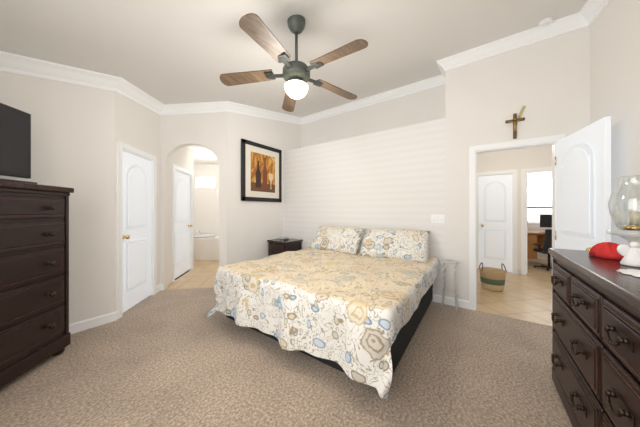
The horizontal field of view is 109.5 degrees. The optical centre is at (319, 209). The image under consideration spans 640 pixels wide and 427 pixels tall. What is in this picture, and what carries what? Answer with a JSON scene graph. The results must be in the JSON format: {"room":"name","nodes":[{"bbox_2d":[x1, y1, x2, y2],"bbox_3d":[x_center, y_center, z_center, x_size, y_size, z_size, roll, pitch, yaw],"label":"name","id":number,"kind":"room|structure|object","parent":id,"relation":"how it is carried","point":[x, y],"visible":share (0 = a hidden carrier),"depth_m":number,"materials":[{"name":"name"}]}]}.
{"room":"bedroom","nodes":[
{"label":"bedroom","id":0,"kind":"room"},
{"bbox_2d":[0,71,114,323],"bbox_3d":[-2.867,-0.124,1.938,0.120,2.769,1.650,0,0,35],"label":"wall","id":1,"kind":"structure","parent":0,"point":[73,126],"depth_m":2.36,"materials":[{"name":"paint"}]},
{"bbox_2d":[69,310,118,333],"bbox_3d":[-1.967,1.210,1.398,2.027,0.100,1.568,0,0,35],"label":"baseboard","id":2,"kind":"structure","parent":1,"relation":"attached to","point":[76,327],"depth_m":2.42,"materials":[{"name":"white wood"}]},
{"bbox_2d":[115,92,159,310],"bbox_3d":[-2.484,-0.192,3.055,0.120,2.903,0.990,0,0,-10],"label":"wall","id":3,"kind":"structure","parent":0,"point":[137,126],"depth_m":2.99,"materials":[{"name":"paint"}]},
{"bbox_2d":[123,151,149,312],"bbox_3d":[-2.436,0.267,3.006,0.173,1.974,0.655,0,0,-4],"label":"closet door","id":4,"kind":"structure","parent":3,"relation":"in","point":[136,170],"depth_m":2.97,"materials":[{"name":"white wood"}]},
{"bbox_2d":[117,141,156,317],"bbox_3d":[-2.466,0.229,3.002,0.138,2.062,0.804,0,0,-10],"label":"trim","id":5,"kind":"structure","parent":3,"relation":"attached to","point":[121,146],"depth_m":2.86,"materials":[{"name":"white wood"}]},
{"bbox_2d":[168,146,193,284],"bbox_3d":[-2.693,-0.015,4.277,0.120,2.550,1.250,0,0,-10],"label":"wall","id":6,"kind":"structure","parent":0,"point":[183,157],"depth_m":3.91,"materials":[{"name":"paint"}]},
{"bbox_2d":[172,164,193,281],"bbox_3d":[-2.702,0.229,4.382,0.138,2.062,0.924,0,0,-10],"label":"door frame","id":7,"kind":"structure","parent":6,"relation":"attached to","point":[174,167],"depth_m":4.45,"materials":[{"name":"white wood"}]},
{"bbox_2d":[175,171,191,278],"bbox_3d":[-2.725,0.267,4.378,0.174,1.974,0.775,0,0,-5],"label":"bathroom door","id":8,"kind":"structure","parent":6,"relation":"in","point":[182,181],"depth_m":4.38,"materials":[{"name":"white wood"}]},
{"bbox_2d":[165,260,218,289],"bbox_3d":[-2.955,1.290,4.947,2.390,0.060,2.900,0,0,-10],"label":"floor","id":9,"kind":"structure","parent":0,"point":[203,274],"depth_m":4.22,"materials":[{"name":"beige tile"}]},
{"bbox_2d":[194,231,218,260],"bbox_3d":[-3.125,0.914,5.973,2.200,0.693,0.780,0,0,-10],"label":"bathtub","id":10,"kind":"object","parent":9,"relation":"on","point":[206,246],"visible":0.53,"depth_m":5.64,"materials":[{"name":"white ceramic"}]},
{"bbox_2d":[160,112,226,289],"bbox_3d":[-2.030,-0.267,3.695,0.990,3.054,0.120,0,0,-10],"label":"wall","id":11,"kind":"structure","parent":0,"point":[207,130],"depth_m":3.64,"materials":[{"name":"beige paint"}]},
{"bbox_2d":[157,284,163,292],"bbox_3d":[-2.471,1.210,3.484,0.050,0.100,0.148,0,0,-10],"label":"baseboard","id":12,"kind":"structure","parent":11,"relation":"attached to","point":[160,287],"depth_m":3.52,"materials":[{"name":"white wood"}]},
{"bbox_2d":[0,0,610,124],"bbox_3d":[-0.360,-1.589,2.252,5.010,1.065,4.820,0,0,35],"label":"crown molding","id":13,"kind":"structure","parent":11,"relation":"attached to","point":[9,62],"depth_m":2.68,"materials":[{"name":"white wood"}]},
{"bbox_2d":[188,145,217,164],"bbox_3d":[-3.028,-1.320,5.049,2.480,0.060,2.875,0,0,-10],"label":"ceiling","id":14,"kind":"structure","parent":0,"point":[202,155],"depth_m":5.45,"materials":[{"name":"paint"}]},
{"bbox_2d":[194,164,218,234],"bbox_3d":[-3.209,-0.015,6.436,2.390,2.550,0.120,0,0,-10],"label":"wall","id":15,"kind":"structure","parent":0,"point":[206,200],"depth_m":6.38,"materials":[{"name":"paint"}]},
{"bbox_2d":[195,176,215,188],"bbox_3d":[-3.228,-0.775,6.401,0.560,0.330,0.082,0,0,-10],"label":"bathroom window","id":16,"kind":"structure","parent":15,"relation":"in","point":[202,182],"depth_m":6.41,"materials":[{"name":"white glass"}]},
{"bbox_2d":[227,112,300,263],"bbox_3d":[-1.001,-0.452,4.574,0.120,3.424,2.010,0,0,35],"label":"wall","id":17,"kind":"structure","parent":0,"point":[250,224],"depth_m":4.10,"materials":[{"name":"beige paint"}]},
{"bbox_2d":[241,139,281,201],"bbox_3d":[-1.086,-0.700,4.310,0.040,1.080,0.960,0,0,35],"label":"picture frame","id":18,"kind":"object","parent":17,"relation":"attached to","point":[261,165],"visible":1,"depth_m":4.24,"materials":[{"name":"black wood"}]},
{"bbox_2d":[0,287,571,426],"bbox_3d":[-0.545,1.290,1.948,5.201,0.060,4.350,0,0,35],"label":"floor","id":19,"kind":"structure","parent":0,"point":[162,363],"depth_m":1.68,"materials":[{"name":"beige carpet"}]},
{"bbox_2d":[0,180,73,387],"bbox_3d":[-2.372,0.530,1.499,0.534,1.460,1.060,0,0,-10],"label":"chest","id":20,"kind":"object","parent":19,"relation":"on","point":[34,218],"visible":1,"depth_m":1.72,"materials":[{"name":"brown wood"}]},
{"bbox_2d":[0,103,36,183],"bbox_3d":[-2.409,-0.517,1.493,0.270,0.630,0.960,0,0,-10],"label":"flat-screen tv","id":21,"kind":"object","parent":20,"relation":"on","point":[15,124],"visible":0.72,"depth_m":1.84,"materials":[{"name":"black plastic"}]},
{"bbox_2d":[267,237,302,255],"bbox_3d":[-0.691,0.900,4.389,0.530,0.719,0.485,0,0,35],"label":"nightstand","id":22,"kind":"object","parent":19,"relation":"on","point":[282,244],"visible":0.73,"depth_m":4.27,"materials":[{"name":"brown wood"}]},
{"bbox_2d":[207,226,439,399],"bbox_3d":[0.155,0.764,2.774,2.102,0.992,2.107,0,0,35],"label":"bed","id":23,"kind":"object","parent":19,"relation":"on","point":[354,311],"visible":1,"depth_m":2.01,"materials":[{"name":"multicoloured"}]},
{"bbox_2d":[440,259,459,313],"bbox_3d":[1.644,0.951,2.867,0.224,0.616,0.223,0,0,35],"label":"stool","id":24,"kind":"object","parent":19,"relation":"on","point":[445,260],"visible":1,"depth_m":2.85,"materials":[{"name":"white metal"}]},
{"bbox_2d":[548,248,639,426],"bbox_3d":[1.377,0.770,0.841,0.508,0.980,1.716,0,0,35],"label":"dresser","id":25,"kind":"object","parent":19,"relation":"on","point":[595,358],"visible":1,"depth_m":1.02,"materials":[{"name":"brown wood"}]},
{"bbox_2d":[589,242,623,259],"bbox_3d":[1.693,0.232,1.319,0.113,0.092,0.145,0,0,19],"label":"cloth","id":26,"kind":"object","parent":25,"relation":"on","point":[607,250],"visible":0.83,"depth_m":1.30,"materials":[{"name":"red fabric"}]},
{"bbox_2d":[605,175,639,243],"bbox_3d":[1.831,0.041,1.314,0.216,0.475,0.216,0,0,35],"label":"candle holder","id":27,"kind":"object","parent":25,"relation":"on","point":[634,216],"visible":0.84,"depth_m":1.31,"materials":[{"name":"clear glass"}]},
{"bbox_2d":[616,269,639,276],"bbox_3d":[1.431,0.277,0.948,0.223,0.003,0.230,0,0,35],"label":"lace doily","id":28,"kind":"object","parent":25,"relation":"on","point":[633,272],"visible":1,"depth_m":1.01,"materials":[{"name":"white fabric"}]},
{"bbox_2d":[617,242,639,266],"bbox_3d":[1.572,0.218,1.129,0.088,0.120,0.088,0,0,-15],"label":"angel figurine","id":29,"kind":"object","parent":25,"relation":"on","point":[631,253],"visible":1,"depth_m":1.12,"materials":[{"name":"white ceramic"}]},
{"bbox_2d":[0,0,586,116],"bbox_3d":[-0.372,-1.718,2.261,5.280,1.092,5.060,0,0,35],"label":"ceiling","id":30,"kind":"structure","parent":0,"point":[173,51],"depth_m":2.15,"materials":[{"name":"paint"}]},
{"bbox_2d":[220,13,367,111],"bbox_3d":[-0.175,-1.307,1.910,1.247,0.680,1.278,0,0,35],"label":"fan","id":31,"kind":"object","parent":30,"relation":"hanging from","point":[296,74],"visible":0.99,"depth_m":1.86,"materials":[{"name":"brown wood"}]},
{"bbox_2d":[538,17,553,26],"bbox_3d":[2.352,-1.962,2.353,0.116,0.049,0.116,0,0,35],"label":"smoke detector","id":32,"kind":"object","parent":30,"relation":"attached to","point":[546,21],"visible":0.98,"depth_m":2.34,"materials":[{"name":"white plastic"}]},
{"bbox_2d":[301,84,444,147],"bbox_3d":[0.876,-1.552,4.404,3.140,1.224,0.120,0,0,35],"label":"wall","id":33,"kind":"structure","parent":0,"point":[426,105],"depth_m":4.17,"materials":[{"name":"paint"}]},
{"bbox_2d":[283,26,589,300],"bbox_3d":[1.148,-0.395,3.776,4.310,3.310,0.590,0,0,35],"label":"wall","id":34,"kind":"structure","parent":0,"point":[550,77],"depth_m":3.03,"materials":[{"name":"paint"}]},
{"bbox_2d":[431,214,444,222],"bbox_3d":[1.606,0.120,3.082,0.166,0.116,0.012,0,0,35],"label":"switch plate","id":35,"kind":"object","parent":34,"relation":"attached to","point":[434,218],"visible":1,"depth_m":3.08,"materials":[{"name":"white plastic"}]},
{"bbox_2d":[432,294,468,308],"bbox_3d":[0.122,1.210,3.285,3.373,0.100,1.396,0,0,35],"label":"baseboard","id":36,"kind":"structure","parent":34,"relation":"attached to","point":[436,298],"depth_m":2.99,"materials":[{"name":"white wood"}]},
{"bbox_2d":[505,106,525,138],"bbox_3d":[2.255,-1.008,2.602,0.183,0.366,0.042,0,0,35],"label":"crucifix","id":37,"kind":"object","parent":34,"relation":"attached to","point":[514,120],"visible":1,"depth_m":2.60,"materials":[{"name":"brown wood"}]},
{"bbox_2d":[469,134,564,309],"bbox_3d":[2.281,0.229,2.686,0.844,2.062,0.156,0,0,35],"label":"door frame","id":38,"kind":"structure","parent":34,"relation":"attached to","point":[547,140],"depth_m":2.83,"materials":[{"name":"white wood"}]},
{"bbox_2d":[555,116,610,250],"bbox_3d":[2.389,0.267,2.052,0.173,1.974,0.713,0,0,30],"label":"entry door","id":39,"kind":"structure","parent":34,"relation":"in","point":[583,157],"depth_m":1.96,"materials":[{"name":"white wood"}]},
{"bbox_2d":[478,177,478,262],"bbox_3d":[3.979,-0.060,5.325,0.940,2.640,0.050,0,0,35],"label":"wall","id":40,"kind":"structure","parent":0,"point":[478,177],"depth_m":5.42,"materials":[{"name":"paint"}]},
{"bbox_2d":[476,258,551,325],"bbox_3d":[4.002,1.290,4.181,2.300,0.060,4.550,0,0,35],"label":"floor","id":41,"kind":"structure","parent":0,"point":[528,297],"depth_m":3.29,"materials":[{"name":"beige tile"}]},
{"bbox_2d":[478,262,506,291],"bbox_3d":[2.760,1.054,3.621,0.364,0.413,0.342,0,0,35],"label":"woven basket","id":42,"kind":"object","parent":41,"relation":"on","point":[492,279],"visible":1,"depth_m":3.52,"materials":[{"name":"beige wicker"}]},
{"bbox_2d":[527,207,551,258],"bbox_3d":[5.224,0.590,5.215,1.400,1.340,0.650,0,0,35],"label":"office desk","id":43,"kind":"object","parent":41,"relation":"on","point":[533,237],"visible":0.08,"depth_m":5.16,"materials":[{"name":"brown wood"}]},
{"bbox_2d":[540,214,551,227],"bbox_3d":[5.482,0.304,5.277,0.510,0.408,0.150,0,0,35],"label":"monitor","id":44,"kind":"object","parent":43,"relation":"on","point":[545,219],"visible":0.27,"depth_m":5.33,"materials":[{"name":"black plastic"}]},
{"bbox_2d":[533,229,551,270],"bbox_3d":[4.880,0.825,4.818,0.462,0.866,0.479,0,0,15],"label":"office chair","id":45,"kind":"object","parent":41,"relation":"on","point":[548,232],"visible":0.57,"depth_m":4.68,"materials":[{"name":"black plastic"}]},
{"bbox_2d":[476,145,551,272],"bbox_3d":[4.138,-0.060,4.373,2.300,2.640,0.120,0,0,35],"label":"wall","id":46,"kind":"structure","parent":0,"point":[533,157],"depth_m":4.46,"materials":[{"name":"paint"}]},
{"bbox_2d":[479,174,511,271],"bbox_3d":[3.645,0.267,4.710,0.558,1.974,0.174,0,0,35],"label":"hall door","id":47,"kind":"structure","parent":46,"relation":"in","point":[495,191],"depth_m":4.68,"materials":[{"name":"white wood"}]},
{"bbox_2d":[476,169,516,273],"bbox_3d":[3.643,0.229,4.712,0.704,2.062,0.138,0,0,35],"label":"door frame","id":48,"kind":"structure","parent":46,"relation":"attached to","point":[503,172],"depth_m":4.51,"materials":[{"name":"white wood"}]},
{"bbox_2d":[526,174,527,272],"bbox_3d":[4.265,0.267,4.862,0.174,1.974,0.783,0,0,32],"label":"door","id":49,"kind":"structure","parent":46,"relation":"in","point":[526,174],"depth_m":4.50,"materials":[{"name":"white wood"}]},
{"bbox_2d":[521,167,551,274],"bbox_3d":[4.365,0.229,4.201,0.954,2.062,0.138,0,0,35],"label":"door frame","id":50,"kind":"structure","parent":46,"relation":"attached to","point":[541,169],"depth_m":4.40,"materials":[{"name":"white wood"}]},
{"bbox_2d":[527,172,551,259],"bbox_3d":[5.351,-0.060,6.087,2.300,2.640,0.120,0,0,35],"label":"wall","id":51,"kind":"structure","parent":0,"point":[539,175],"depth_m":5.82,"materials":[{"name":"paint"}]},
{"bbox_2d":[526,172,551,223],"bbox_3d":[5.825,-0.340,5.718,0.940,1.380,0.095,0,0,35],"label":"window","id":52,"kind":"structure","parent":51,"relation":"in","point":[539,192],"depth_m":5.84,"materials":[{"name":"white glass"}]},
{"bbox_2d":[590,0,639,247],"bbox_3d":[1.598,-0.395,0.578,0.120,3.310,4.350,0,0,35],"label":"wall","id":53,"kind":"structure","parent":0,"point":[615,33],"depth_m":1.79,"materials":[{"name":"paint"}]}
]}

